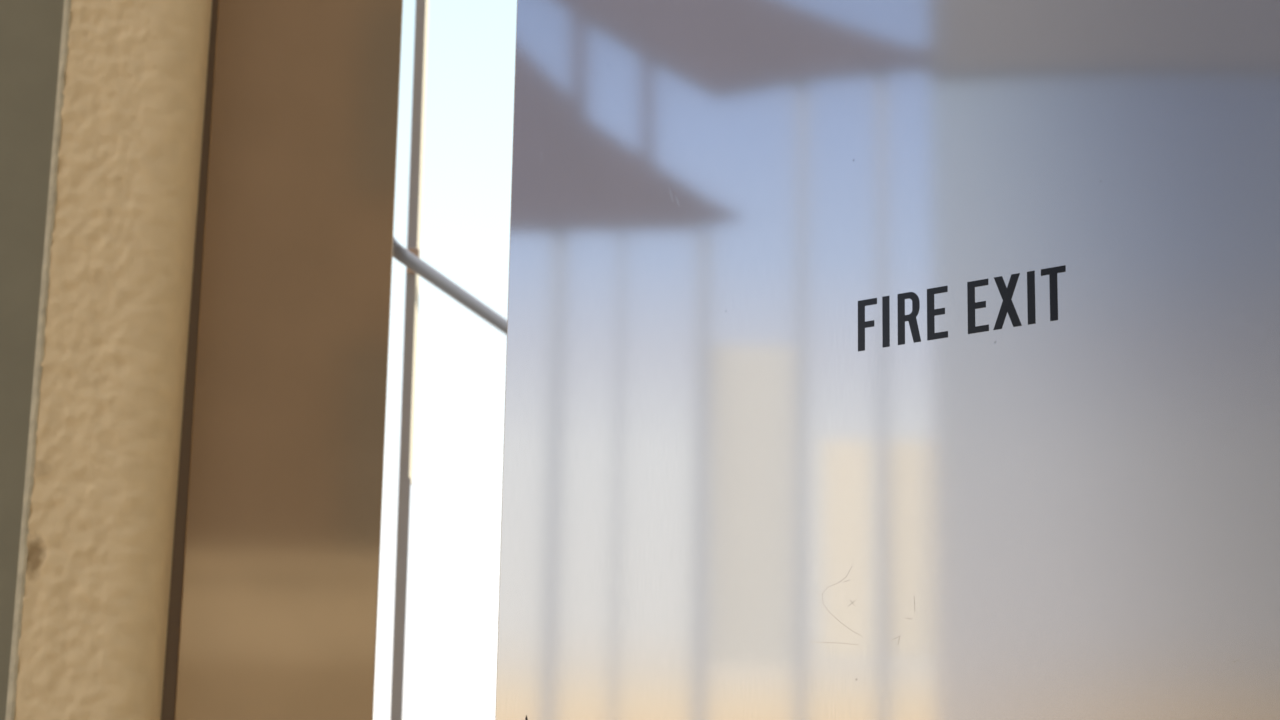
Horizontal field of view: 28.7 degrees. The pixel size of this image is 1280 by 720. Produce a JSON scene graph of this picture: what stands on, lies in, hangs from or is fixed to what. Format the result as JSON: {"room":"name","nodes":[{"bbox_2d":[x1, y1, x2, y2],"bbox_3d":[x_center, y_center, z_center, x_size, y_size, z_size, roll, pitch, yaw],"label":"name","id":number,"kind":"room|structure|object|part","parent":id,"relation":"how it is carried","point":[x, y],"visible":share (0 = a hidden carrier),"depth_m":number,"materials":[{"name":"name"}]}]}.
{"room":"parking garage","nodes":[
{"label":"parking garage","id":0,"kind":"room"},
{"bbox_2d":[0,0,63,719],"bbox_3d":[-1.626,0.359,2.834,1.962,3.000,0.200,1,-13,0],"label":"wall","id":1,"kind":"structure","parent":0,"point":[30,30],"depth_m":2.85,"materials":[{"name":"beige paint"}]},
{"bbox_2d":[5,0,211,719],"bbox_3d":[-0.546,0.329,2.614,0.170,3.000,0.353,1,-13,0],"label":"wall","id":2,"kind":"structure","parent":0,"point":[89,633],"depth_m":2.52,"materials":[{"name":"paint"}]},
{"bbox_2d":[161,0,402,719],"bbox_3d":[-0.387,0.320,2.561,0.243,3.000,0.100,1,-13,0],"label":"door frame","id":3,"kind":"structure","parent":0,"point":[273,601],"depth_m":2.58,"materials":[{"name":"brown metal"}]},
{"bbox_3d":[-0.024,1.316,-0.300,120.000,0.200,120.000,1,-13,0],"label":"floor","id":4,"kind":"structure","parent":0,"visible":0},
{"bbox_2d":[390,0,506,719],"bbox_3d":[-0.207,0.416,2.969,0.226,3.000,0.756,1,-13,0],"label":"railing","id":5,"kind":"object","parent":4,"relation":"on","point":[409,257],"visible":0.41,"depth_m":2.84,"materials":[{"name":"grey metal"}]},
{"bbox_3d":[-0.277,0.981,2.613,0.018,1.738,0.014,1,-13,0],"label":"post","id":6,"kind":"part","parent":5,"relation":"part of","materials":[{"name":"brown metal"}]},
{"bbox_3d":[-0.256,-0.482,2.945,0.016,1.262,0.012,1,-13,0],"label":"post","id":7,"kind":"part","parent":5,"relation":"part of","materials":[{"name":"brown metal"}]},
{"bbox_3d":[1.107,0.236,2.075,0.900,3.000,1.257,1,-13,0],"label":"wall","id":8,"kind":"structure","parent":0,"visible":0},
{"bbox_2d":[495,0,1279,719],"bbox_3d":[0.252,0.582,1.697,1.001,2.112,0.107,-9,-16,39],"label":"door","id":9,"kind":"structure","parent":8,"relation":"in","point":[865,359],"depth_m":1.90,"materials":[{"name":"silver metal"}]}
]}

